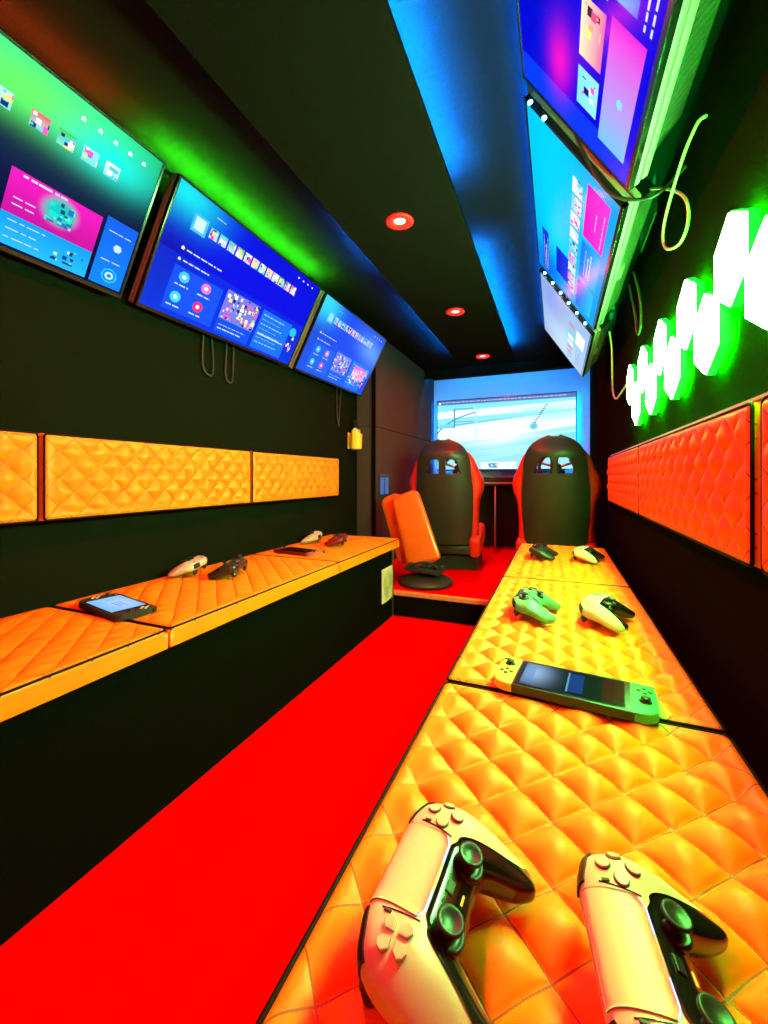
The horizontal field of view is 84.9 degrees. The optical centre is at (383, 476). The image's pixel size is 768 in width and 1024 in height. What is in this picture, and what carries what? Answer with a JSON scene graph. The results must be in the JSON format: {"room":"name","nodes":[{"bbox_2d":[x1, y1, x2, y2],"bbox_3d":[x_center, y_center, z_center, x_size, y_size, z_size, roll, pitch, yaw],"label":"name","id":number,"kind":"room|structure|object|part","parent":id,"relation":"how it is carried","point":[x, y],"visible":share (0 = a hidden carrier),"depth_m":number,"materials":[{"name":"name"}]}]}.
{"room":"video game trailer","nodes":[
{"label":"video game trailer","id":0,"kind":"room"},
{"bbox_2d":[0,190,358,617],"bbox_3d":[-0.638,-0.117,2.047,0.080,1.835,5.300,0,0,22],"label":"wall","id":1,"kind":"structure","parent":0,"point":[77,358],"depth_m":1.43,"materials":[{"name":"black painted plaster"}]},
{"bbox_2d":[0,429,38,524],"bbox_3d":[-1.097,0.001,0.740,0.065,0.239,0.835,0,0,22],"label":"pad","id":2,"kind":"object","parent":1,"relation":"attached to","point":[19,450],"visible":1,"depth_m":1.07,"materials":[{"name":"orange leather"}]},
{"bbox_2d":[0,29,165,298],"bbox_3d":[-0.943,-0.761,0.919,0.290,0.394,0.842,0,0,22],"label":"television","id":3,"kind":"object","parent":1,"relation":"attached to","point":[78,190],"visible":1,"depth_m":1.09,"materials":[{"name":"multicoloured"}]},
{"bbox_2d":[38,433,250,520],"bbox_3d":[-0.777,0.001,1.518,0.065,0.239,0.827,0,0,22],"label":"pad","id":4,"kind":"object","parent":1,"relation":"attached to","point":[80,476],"visible":0.99,"depth_m":1.36,"materials":[{"name":"orange leather"}]},
{"bbox_2d":[128,172,321,366],"bbox_3d":[-0.603,-0.761,1.745,0.290,0.394,0.843,0,0,22],"label":"television","id":5,"kind":"object","parent":1,"relation":"attached to","point":[201,269],"visible":1,"depth_m":1.58,"materials":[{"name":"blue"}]},
{"bbox_2d":[201,333,213,375],"bbox_3d":[-0.715,-0.506,1.713,0.018,0.190,0.064,0,0,22],"label":"cable","id":6,"kind":"object","parent":5,"relation":"hanging from","point":[203,333],"visible":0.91,"depth_m":1.71,"materials":[{"name":"black plastic"}]},
{"bbox_2d":[224,342,233,382],"bbox_3d":[-0.668,-0.503,1.827,0.018,0.195,0.057,0,0,22],"label":"cable","id":7,"kind":"object","parent":5,"relation":"hanging from","point":[226,342],"visible":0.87,"depth_m":1.81,"materials":[{"name":"black plastic"}]},
{"bbox_2d":[251,451,338,502],"bbox_3d":[-0.460,0.001,2.286,0.065,0.239,0.815,0,0,22],"label":"pad","id":8,"kind":"object","parent":1,"relation":"attached to","point":[274,476],"visible":1,"depth_m":2.17,"materials":[{"name":"orange leather"}]},
{"bbox_2d":[288,290,386,396],"bbox_3d":[-0.268,-0.761,2.560,0.290,0.394,0.810,0,0,22],"label":"television","id":9,"kind":"object","parent":1,"relation":"attached to","point":[335,347],"visible":1,"depth_m":2.43,"materials":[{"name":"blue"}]},
{"bbox_2d":[336,387,341,426],"bbox_3d":[-0.290,-0.464,2.747,0.016,0.273,0.068,0,0,22],"label":"cable","id":10,"kind":"object","parent":9,"relation":"hanging from","point":[338,421],"visible":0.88,"depth_m":2.73,"materials":[{"name":"black plastic"}]},
{"bbox_2d":[348,429,361,449],"bbox_3d":[-0.195,-0.260,2.892,0.094,0.140,0.088,0,0,22],"label":"wall holder","id":11,"kind":"object","parent":1,"relation":"attached to","point":[354,439],"visible":0.98,"depth_m":2.86,"materials":[{"name":"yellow plastic"}]},
{"bbox_2d":[353,421,357,433],"bbox_3d":[-0.197,-0.294,2.882,0.042,0.185,0.042,0,0,22],"label":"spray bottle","id":12,"kind":"object","parent":11,"relation":"in","point":[355,426],"visible":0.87,"depth_m":2.87,"materials":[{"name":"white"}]},
{"bbox_2d":[372,365,375,536],"bbox_3d":[-0.073,-0.188,2.971,0.026,1.695,0.022,0,0,22],"label":"trim","id":13,"kind":"structure","parent":1,"relation":"attached to","point":[374,369],"depth_m":2.96,"materials":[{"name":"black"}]},
{"bbox_2d":[379,475,388,496],"bbox_3d":[0.000,0.065,3.136,0.010,0.165,0.190,0,0,22],"label":"wall socket","id":14,"kind":"object","parent":1,"relation":"attached to","point":[383,479],"visible":0.94,"depth_m":3.12,"materials":[{"name":"blue"}]},
{"bbox_2d":[357,341,433,559],"bbox_3d":[0.167,-0.188,3.727,0.130,1.695,1.580,0,0,22],"label":"trim","id":15,"kind":"structure","parent":1,"relation":"attached to","point":[404,398],"depth_m":3.29,"materials":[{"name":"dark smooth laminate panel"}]},
{"bbox_2d":[394,595,484,625],"bbox_3d":[0.767,0.736,3.240,1.610,0.128,2.025,0,0,22],"label":"trim","id":16,"kind":"structure","parent":1,"relation":"attached to","point":[430,609],"depth_m":2.34,"materials":[{"name":"black carpet"}]},
{"bbox_2d":[394,590,488,605],"bbox_3d":[0.382,0.669,2.305,1.610,0.025,0.030,0,0,22],"label":"trim","id":17,"kind":"structure","parent":1,"relation":"attached to","point":[396,592],"depth_m":2.32,"materials":[{"name":"brown wood"}]},
{"bbox_2d":[394,545,515,599],"bbox_3d":[0.769,0.666,3.247,1.610,0.012,2.010,0,0,22],"label":"platform","id":18,"kind":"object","parent":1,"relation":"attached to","point":[480,583],"depth_m":2.81,"materials":[{"name":"red carpet"}]},
{"bbox_2d":[382,490,452,589],"bbox_3d":[0.175,0.372,2.629,0.519,0.574,0.348,0,0,22],"label":"chair","id":19,"kind":"object","parent":18,"relation":"on","point":[406,517],"visible":1,"depth_m":2.59,"materials":[{"name":"orange leather"}]},
{"bbox_2d":[410,439,484,569],"bbox_3d":[0.489,0.198,3.142,0.536,0.923,0.636,0,0,18],"label":"seat","id":20,"kind":"object","parent":18,"relation":"on","point":[451,502],"visible":0.9,"depth_m":2.89,"materials":[{"name":"black leather"}]},
{"bbox_3d":[0.328,-0.069,2.881,0.123,0.127,0.026,0,0,29],"label":"slot frame","id":21,"kind":"part","parent":20,"relation":"part of","materials":[{"name":"black plastic"}]},
{"bbox_3d":[0.461,-0.069,2.837,0.123,0.127,0.027,0,0,8],"label":"slot frame","id":22,"kind":"part","parent":20,"relation":"part of","materials":[{"name":"black plastic"}]},
{"bbox_3d":[0.520,0.609,3.235,0.420,0.100,0.440,0,0,18],"label":"frame","id":23,"kind":"part","parent":20,"relation":"part of","materials":[{"name":"black"}]},
{"bbox_2d":[479,477,518,552],"bbox_3d":[1.062,0.329,3.838,1.360,0.660,0.494,0,0,22],"label":"desk","id":24,"kind":"object","parent":18,"relation":"on","point":[498,508],"visible":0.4,"depth_m":3.98,"materials":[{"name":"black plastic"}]},
{"bbox_2d":[446,459,459,473],"bbox_3d":[0.685,-0.075,3.763,0.297,0.282,0.280,0,0,22],"label":"steering wheel","id":25,"kind":"object","parent":24,"relation":"on","point":[456,471],"visible":0.19,"depth_m":3.72,"materials":[{"name":"black plastic"}]},
{"bbox_2d":[484,484,511,485],"bbox_3d":[1.062,0.059,3.840,1.360,0.030,0.490,0,0,22],"label":"countertop","id":26,"kind":"structure","parent":24,"relation":"on","point":[484,484],"depth_m":3.61,"materials":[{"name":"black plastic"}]},
{"bbox_2d":[537,458,573,473],"bbox_3d":[1.425,-0.075,3.458,0.297,0.282,0.280,0,0,22],"label":"steering wheel","id":27,"kind":"object","parent":24,"relation":"on","point":[560,470],"visible":0.31,"depth_m":3.40,"materials":[{"name":"black plastic"}]},
{"bbox_2d":[512,434,601,549],"bbox_3d":[1.165,0.198,2.842,0.536,0.923,0.636,0,0,24],"label":"seat","id":28,"kind":"object","parent":18,"relation":"on","point":[554,508],"visible":0.9,"depth_m":2.59,"materials":[{"name":"black leather"}]},
{"bbox_3d":[0.979,-0.069,2.599,0.123,0.127,0.026,0,0,35],"label":"slot frame","id":29,"kind":"part","parent":28,"relation":"part of","materials":[{"name":"black plastic"}]},
{"bbox_3d":[1.106,-0.069,2.542,0.123,0.127,0.027,0,0,14],"label":"slot frame","id":30,"kind":"part","parent":28,"relation":"part of","materials":[{"name":"black plastic"}]},
{"bbox_2d":[0,615,473,1023],"bbox_3d":[0.143,0.840,1.726,1.810,0.080,5.500,0,0,22],"label":"floor","id":31,"kind":"structure","parent":0,"point":[199,915],"depth_m":0.85,"materials":[{"name":"red carpet"}]},
{"bbox_2d":[0,549,393,945],"bbox_3d":[-0.758,0.606,1.049,0.456,0.388,3.162,0,0,22],"label":"bench base","id":32,"kind":"object","parent":31,"relation":"on","point":[83,769],"visible":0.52,"depth_m":0.97,"materials":[{"name":"black paint"}]},
{"bbox_2d":[0,606,167,721],"bbox_3d":[-0.893,0.382,0.694,0.462,0.055,0.862,0,0,22],"label":"seat cushion","id":33,"kind":"object","parent":32,"relation":"on","point":[48,653],"visible":0.99,"depth_m":0.89,"materials":[{"name":"orange leather"}]},
{"bbox_2d":[52,555,338,646],"bbox_3d":[-0.566,0.382,1.488,0.462,0.055,0.845,0,0,22],"label":"seat cushion","id":34,"kind":"object","parent":32,"relation":"on","point":[189,605],"visible":0.8,"depth_m":1.32,"materials":[{"name":"orange leather"}]},
{"bbox_2d":[79,592,156,620],"bbox_3d":[-0.726,0.346,1.138,0.239,0.021,0.102,0,0,34],"label":"console","id":35,"kind":"object","parent":34,"relation":"on","point":[114,606],"visible":1,"depth_m":1.11,"materials":[{"name":"black plastic"}]},
{"bbox_3d":[-0.727,0.342,1.137,0.168,0.001,0.094,0,0,34],"label":"screen glass","id":36,"kind":"part","parent":35,"relation":"part of","materials":[{"name":"blue glass"}]},
{"bbox_2d":[167,555,207,576],"bbox_3d":[-0.721,0.326,1.550,0.108,0.055,0.160,0,0,-6],"label":"game controller","id":37,"kind":"object","parent":34,"relation":"on","point":[191,565],"visible":1,"depth_m":1.49,"materials":[{"name":"beige plastic"}]},
{"bbox_2d":[207,554,247,578],"bbox_3d":[-0.561,0.322,1.518,0.107,0.065,0.160,0,0,0],"label":"game controller","id":38,"kind":"object","parent":34,"relation":"on","point":[234,565],"visible":1,"depth_m":1.46,"materials":[{"name":"black plastic"}]},
{"bbox_2d":[254,534,398,572],"bbox_3d":[-0.263,0.382,2.224,0.462,0.055,0.737,0,0,22],"label":"seat cushion","id":39,"kind":"object","parent":32,"relation":"on","point":[357,550],"visible":0.72,"depth_m":2.11,"materials":[{"name":"orange leather"}]},
{"bbox_2d":[273,546,324,556],"bbox_3d":[-0.404,0.346,1.973,0.239,0.021,0.102,0,0,28],"label":"console","id":40,"kind":"object","parent":39,"relation":"on","point":[282,550],"visible":1,"depth_m":1.94,"materials":[{"name":"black plastic"}]},
{"bbox_2d":[300,531,322,543],"bbox_3d":[-0.394,0.326,2.292,0.108,0.055,0.160,0,0,-3],"label":"game controller","id":41,"kind":"object","parent":39,"relation":"on","point":[316,535],"visible":1,"depth_m":2.23,"materials":[{"name":"beige plastic"}]},
{"bbox_2d":[324,533,347,545],"bbox_3d":[-0.248,0.326,2.201,0.108,0.055,0.160,0,0,2],"label":"game controller","id":42,"kind":"object","parent":39,"relation":"on","point":[342,537],"visible":1,"depth_m":2.13,"materials":[{"name":"red plastic"}]},
{"bbox_2d":[382,565,392,603],"bbox_3d":[0.019,0.595,2.333,0.011,0.185,0.150,0,0,22],"label":"floor vent","id":43,"kind":"object","parent":32,"relation":"attached to","point":[387,573],"visible":1,"depth_m":2.32,"materials":[{"name":"beige plastic"}]},
{"bbox_2d":[384,571,391,596],"bbox_3d":[0.022,0.595,2.332,0.004,0.142,0.124,0,0,22],"label":"grille","id":44,"kind":"object","parent":43,"relation":"attached to","point":[387,574],"depth_m":2.33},
{"bbox_2d":[616,565,767,789],"bbox_3d":[0.337,0.608,0.672,0.447,0.384,3.300,0,0,22],"label":"bench base","id":45,"kind":"object","parent":31,"relation":"on","point":[732,729],"visible":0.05,"depth_m":0.78,"materials":[{"name":"black carpet"}]},
{"bbox_2d":[255,682,767,1023],"bbox_3d":[0.133,0.384,0.271,0.412,0.062,0.862,0,0,22],"label":"seat cushion","id":46,"kind":"object","parent":45,"relation":"on","point":[556,784],"visible":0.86,"depth_m":0.42,"materials":[{"name":"orange leather"}]},
{"bbox_2d":[356,802,535,1023],"bbox_3d":[0.052,0.330,0.320,0.107,0.064,0.160,0,0,27],"label":"game controller","id":47,"kind":"object","parent":46,"relation":"on","point":[414,929],"visible":1,"depth_m":0.30,"materials":[{"name":"beige plastic"}]},
{"bbox_3d":[0.071,0.332,0.310,0.067,0.044,0.134,7,7,26],"label":"panel","id":48,"kind":"part","parent":47,"relation":"part of","materials":[{"name":"black plastic"}]},
{"bbox_2d":[576,852,736,1023],"bbox_3d":[0.189,0.330,0.269,0.107,0.064,0.160,0,0,14],"label":"game controller","id":49,"kind":"object","parent":46,"relation":"on","point":[643,935],"visible":1,"depth_m":0.28,"materials":[{"name":"beige plastic"}]},
{"bbox_3d":[0.210,0.332,0.264,0.067,0.044,0.134,6,5,13],"label":"panel","id":50,"kind":"part","parent":49,"relation":"part of","materials":[{"name":"black plastic"}]},
{"bbox_2d":[503,543,630,587],"bbox_3d":[0.779,0.384,1.838,0.412,0.062,0.817,0,0,22],"label":"seat cushion","id":51,"kind":"object","parent":45,"relation":"on","point":[564,568],"visible":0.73,"depth_m":1.64,"materials":[{"name":"orange leather"}]},
{"bbox_2d":[529,543,557,560],"bbox_3d":[0.701,0.322,1.846,0.107,0.065,0.160,0,0,28],"label":"game controller","id":52,"kind":"object","parent":51,"relation":"on","point":[541,550],"visible":1,"depth_m":1.80,"materials":[{"name":"black plastic"}]},
{"bbox_2d":[572,545,604,563],"bbox_3d":[0.868,0.326,1.785,0.108,0.055,0.160,0,0,37],"label":"game controller","id":53,"kind":"object","parent":51,"relation":"on","point":[589,554],"visible":1,"depth_m":1.75,"materials":[{"name":"beige plastic"}]},
{"bbox_3d":[0.885,0.329,1.773,0.067,0.044,0.134,4,2,37],"label":"panel","id":54,"kind":"part","parent":53,"relation":"part of","materials":[{"name":"black plastic"}]},
{"bbox_2d":[446,576,726,733],"bbox_3d":[0.460,0.384,1.065,0.412,0.062,0.845,0,0,22],"label":"seat cushion","id":55,"kind":"object","parent":45,"relation":"on","point":[641,654],"visible":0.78,"depth_m":0.88,"materials":[{"name":"orange leather"}]},
{"bbox_2d":[512,587,560,623],"bbox_3d":[0.394,0.322,1.085,0.107,0.065,0.160,0,0,28],"label":"game controller","id":56,"kind":"object","parent":55,"relation":"on","point":[532,602],"visible":1,"depth_m":1.04,"materials":[{"name":"green plastic"}]},
{"bbox_2d":[494,657,658,724],"bbox_3d":[0.309,0.343,0.693,0.239,0.021,0.102,0,0,29],"label":"console","id":57,"kind":"object","parent":55,"relation":"on","point":[638,703],"visible":1,"depth_m":0.67,"materials":[{"name":"black plastic"}]},
{"bbox_3d":[0.309,0.339,0.693,0.168,0.001,0.094,0,0,29],"label":"screen glass","id":58,"kind":"part","parent":57,"relation":"part of","materials":[{"name":"black glass"}]},
{"bbox_2d":[579,593,634,631],"bbox_3d":[0.547,0.326,1.031,0.108,0.055,0.160,0,0,37],"label":"game controller","id":59,"kind":"object","parent":55,"relation":"on","point":[601,608],"visible":1,"depth_m":1.00,"materials":[{"name":"beige plastic"}]},
{"bbox_3d":[0.564,0.329,1.018,0.067,0.044,0.134,4,2,37],"label":"panel","id":60,"kind":"part","parent":59,"relation":"part of","materials":[{"name":"black plastic"}]},
{"bbox_2d":[0,0,565,370],"bbox_3d":[0.143,-1.075,1.726,1.810,0.080,5.500,0,0,22],"label":"ceiling","id":61,"kind":"structure","parent":0,"point":[464,57],"depth_m":1.25,"materials":[{"name":"black painted plaster"}]},
{"bbox_2d":[434,368,589,478],"bbox_3d":[1.167,-0.117,4.213,1.770,1.835,0.080,0,0,22],"label":"wall","id":62,"kind":"structure","parent":0,"point":[562,380],"depth_m":4.11,"materials":[{"name":"grey"}]},
{"bbox_2d":[437,391,576,470],"bbox_3d":[1.167,-0.422,4.113,1.310,0.715,0.103,0,0,22],"label":"television","id":63,"kind":"object","parent":62,"relation":"attached to","point":[497,432],"visible":0.72,"depth_m":4.06,"materials":[{"name":"black"}]},
{"bbox_2d":[590,0,767,767],"bbox_3d":[0.924,-0.117,1.404,0.080,1.835,5.300,0,0,22],"label":"wall","id":64,"kind":"structure","parent":0,"point":[714,606],"depth_m":0.87,"materials":[{"name":"black carpet"}]},
{"bbox_2d":[424,357,573,380],"bbox_3d":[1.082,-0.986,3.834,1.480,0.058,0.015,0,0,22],"label":"trim","id":65,"kind":"structure","parent":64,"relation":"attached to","point":[557,363],"depth_m":3.84,"materials":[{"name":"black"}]},
{"bbox_2d":[539,268,615,376],"bbox_3d":[1.063,-0.823,2.320,0.357,0.366,0.860,0,0,22],"label":"television","id":66,"kind":"object","parent":64,"relation":"attached to","point":[581,345],"visible":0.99,"depth_m":2.20,"materials":[{"name":"black"}]},
{"bbox_2d":[541,269,589,328],"bbox_3d":[0.828,-0.820,1.923,0.206,0.310,0.005,0,0,22],"label":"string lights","id":67,"kind":"object","parent":66,"relation":"attached to","point":[541,269],"visible":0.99,"depth_m":1.92,"materials":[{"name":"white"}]},
{"bbox_2d":[524,90,656,330],"bbox_3d":[0.701,-0.823,1.439,0.357,0.366,0.905,0,0,22],"label":"television","id":68,"kind":"object","parent":64,"relation":"attached to","point":[587,238],"visible":1,"depth_m":1.26,"materials":[{"name":"black"}]},
{"bbox_2d":[523,95,546,120],"bbox_3d":[0.394,-0.941,1.078,0.070,0.104,0.006,0,0,22],"label":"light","id":69,"kind":"object","parent":68,"relation":"attached to","point":[544,117],"visible":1,"depth_m":1.08,"materials":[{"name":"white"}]},
{"bbox_2d":[580,141,613,179],"bbox_3d":[0.530,-0.757,1.023,0.107,0.169,0.009,0,0,19],"label":"cable","id":70,"kind":"object","parent":68,"relation":"hanging from","point":[596,161],"visible":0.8,"depth_m":1.02,"materials":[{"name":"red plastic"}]},
{"bbox_2d":[574,135,686,201],"bbox_3d":[0.564,-0.769,0.987,0.240,0.265,0.023,0,0,32],"label":"cable","id":71,"kind":"object","parent":68,"relation":"hanging from","point":[580,146],"visible":0.8,"depth_m":1.00,"materials":[{"name":"black plastic"}]},
{"bbox_2d":[628,271,642,334],"bbox_3d":[0.851,-0.581,1.423,0.029,0.201,0.128,0,0,22],"label":"cable","id":72,"kind":"object","parent":68,"relation":"hanging from","point":[634,272],"visible":1,"depth_m":1.39,"materials":[{"name":"black plastic"}]},
{"bbox_2d":[649,114,707,250],"bbox_3d":[0.644,-0.647,0.961,0.033,0.293,0.454,0,0,16],"label":"cable","id":73,"kind":"object","parent":68,"relation":"hanging from","point":[672,190],"visible":0.93,"depth_m":0.88,"materials":[{"name":"white plastic"}]},
{"bbox_2d":[609,331,626,398],"bbox_3d":[1.027,-0.513,1.863,0.048,0.302,0.468,0,0,21],"label":"cable","id":74,"kind":"object","parent":64,"relation":"attached to","point":[610,338],"visible":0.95,"depth_m":2.00,"materials":[{"name":"white plastic"}]},
{"bbox_2d":[516,0,720,192],"bbox_3d":[0.337,-0.823,0.556,0.357,0.366,0.885,0,0,22],"label":"television","id":75,"kind":"object","parent":64,"relation":"attached to","point":[619,75],"visible":1,"depth_m":0.78,"materials":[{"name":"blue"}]},
{"bbox_2d":[607,445,638,514],"bbox_3d":[1.022,0.011,1.799,0.039,0.234,0.896,0,0,22],"label":"pad","id":76,"kind":"object","parent":64,"relation":"attached to","point":[622,472],"visible":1,"depth_m":1.64,"materials":[{"name":"orange leather"}]},
{"bbox_2d":[627,364,637,405],"bbox_3d":[0.931,-0.344,1.565,0.029,0.154,0.133,0,0,22],"label":"light","id":77,"kind":"object","parent":64,"relation":"attached to","point":[632,377],"visible":0.72,"depth_m":1.55,"materials":[{"name":"white plastic"}]},
{"bbox_3d":[0.919,-0.344,1.570,0.003,0.147,0.127,0,0,22],"label":"panel","id":78,"kind":"part","parent":77,"relation":"part of","materials":[{"name":"white plastic"}]},
{"bbox_2d":[632,381,647,425],"bbox_3d":[0.883,-0.254,1.447,0.029,0.154,0.133,0,0,22],"label":"light","id":79,"kind":"object","parent":64,"relation":"attached to","point":[639,409],"visible":0.82,"depth_m":1.41,"materials":[{"name":"white plastic"}]},
{"bbox_3d":[0.871,-0.254,1.452,0.003,0.147,0.127,0,0,22],"label":"panel","id":80,"kind":"part","parent":79,"relation":"part of","materials":[{"name":"white plastic"}]},
{"bbox_2d":[638,345,653,392],"bbox_3d":[0.838,-0.344,1.339,0.029,0.154,0.133,0,0,22],"label":"light","id":81,"kind":"object","parent":64,"relation":"attached to","point":[646,357],"visible":0.78,"depth_m":1.31,"materials":[{"name":"white plastic"}]},
{"bbox_3d":[0.826,-0.344,1.344,0.003,0.147,0.127,0,0,22],"label":"panel","id":82,"kind":"part","parent":81,"relation":"part of","materials":[{"name":"white plastic"}]},
{"bbox_2d":[646,362,665,414],"bbox_3d":[0.789,-0.257,1.220,0.029,0.154,0.133,0,0,22],"label":"light","id":83,"kind":"object","parent":64,"relation":"attached to","point":[655,384],"visible":0.87,"depth_m":1.19,"materials":[{"name":"white plastic"}]},
{"bbox_3d":[0.777,-0.257,1.225,0.003,0.147,0.127,0,0,22],"label":"panel","id":84,"kind":"part","parent":83,"relation":"part of","materials":[{"name":"white plastic"}]},
{"bbox_2d":[654,318,676,376],"bbox_3d":[0.745,-0.344,1.112,0.029,0.154,0.133,0,0,22],"label":"light","id":85,"kind":"object","parent":64,"relation":"attached to","point":[666,329],"visible":0.78,"depth_m":1.09,"materials":[{"name":"white plastic"}]},
{"bbox_3d":[0.733,-0.344,1.117,0.003,0.147,0.127,0,0,22],"label":"panel","id":86,"kind":"part","parent":85,"relation":"part of","materials":[{"name":"white plastic"}]},
{"bbox_2d":[665,335,692,399],"bbox_3d":[0.696,-0.260,0.994,0.029,0.154,0.133,0,0,22],"label":"light","id":87,"kind":"object","parent":64,"relation":"attached to","point":[678,361],"visible":0.87,"depth_m":0.96,"materials":[{"name":"white plastic"}]},
{"bbox_3d":[0.684,-0.260,0.999,0.003,0.147,0.127,0,0,22],"label":"panel","id":88,"kind":"part","parent":87,"relation":"part of","materials":[{"name":"white plastic"}]},
{"bbox_2d":[610,392,767,455],"bbox_3d":[0.711,-0.112,1.016,0.017,0.004,2.620,0,0,22],"label":"trim strip","id":89,"kind":"object","parent":64,"relation":"attached to","point":[757,398],"visible":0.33,"depth_m":0.74,"materials":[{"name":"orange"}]},
{"bbox_2d":[677,277,709,350],"bbox_3d":[0.651,-0.344,0.886,0.029,0.154,0.133,0,0,22],"label":"light","id":90,"kind":"object","parent":64,"relation":"attached to","point":[694,289],"visible":0.83,"depth_m":0.87,"materials":[{"name":"white plastic"}]},
{"bbox_3d":[0.639,-0.344,0.891,0.003,0.147,0.127,0,0,22],"label":"panel","id":91,"kind":"part","parent":90,"relation":"part of","materials":[{"name":"white plastic"}]},
{"bbox_2d":[638,401,760,568],"bbox_3d":[0.685,0.011,0.981,0.039,0.234,0.867,0,0,22],"label":"pad","id":92,"kind":"object","parent":64,"relation":"attached to","point":[700,482],"visible":1,"depth_m":0.72,"materials":[{"name":"orange leather"}]},
{"bbox_2d":[694,291,735,375],"bbox_3d":[0.603,-0.263,0.767,0.029,0.154,0.133,0,0,22],"label":"light","id":93,"kind":"object","parent":64,"relation":"attached to","point":[715,323],"visible":0.87,"depth_m":0.74,"materials":[{"name":"white plastic"}]},
{"bbox_3d":[0.591,-0.263,0.772,0.003,0.147,0.127,0,0,22],"label":"panel","id":94,"kind":"part","parent":93,"relation":"part of","materials":[{"name":"white plastic"}]},
{"bbox_2d":[714,208,767,307],"bbox_3d":[0.558,-0.344,0.659,0.029,0.154,0.133,0,0,22],"label":"light","id":95,"kind":"object","parent":64,"relation":"attached to","point":[742,226],"visible":0.88,"depth_m":0.65,"materials":[{"name":"white plastic"}]},
{"bbox_3d":[0.546,-0.344,0.664,0.003,0.147,0.127,0,0,22],"label":"panel","id":96,"kind":"part","parent":95,"relation":"part of","materials":[{"name":"white plastic"}]},
{"bbox_2d":[745,215,767,330],"bbox_3d":[0.509,-0.266,0.541,0.029,0.154,0.133,0,0,22],"label":"light","id":97,"kind":"object","parent":64,"relation":"attached to","point":[756,268],"visible":1,"depth_m":0.56,"materials":[{"name":"white plastic"}]},
{"bbox_2d":[761,395,767,575],"bbox_3d":[0.355,0.011,0.181,0.039,0.234,0.807,0,0,22],"label":"pad","id":98,"kind":"object","parent":64,"relation":"attached to","point":[764,402],"visible":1,"depth_m":0.54,"materials":[{"name":"orange leather"}]},
{"bbox_3d":[-0.882,-0.117,-0.762,1.770,1.835,0.080,0,0,22],"label":"wall","id":99,"kind":"structure","parent":0,"visible":0},
{"bbox_2d":[145,0,513,363],"bbox_3d":[-0.028,-0.941,1.320,0.433,0.022,4.420,0,0,22],"label":"ceiling panel","id":100,"kind":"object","parent":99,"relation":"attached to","point":[331,86],"depth_m":1.12,"materials":[{"name":"black painted plaster"}]},
{"bbox_2d":[386,213,412,229],"bbox_3d":[0.057,-0.926,1.523,0.098,0.007,0.098,0,0,22],"label":"recessed light","id":101,"kind":"object","parent":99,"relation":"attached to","point":[398,221],"visible":1,"depth_m":1.52,"materials":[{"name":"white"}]},
{"bbox_2d":[447,308,463,314],"bbox_3d":[0.400,-0.926,2.355,0.098,0.007,0.098,0,0,22],"label":"recessed light","id":102,"kind":"object","parent":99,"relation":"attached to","point":[455,311],"visible":1,"depth_m":2.35,"materials":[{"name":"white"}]},
{"bbox_2d":[476,354,488,357],"bbox_3d":[0.758,-0.926,3.224,0.098,0.007,0.098,0,0,22],"label":"recessed light","id":103,"kind":"object","parent":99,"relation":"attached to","point":[481,355],"visible":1,"depth_m":3.22,"materials":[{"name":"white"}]}
]}

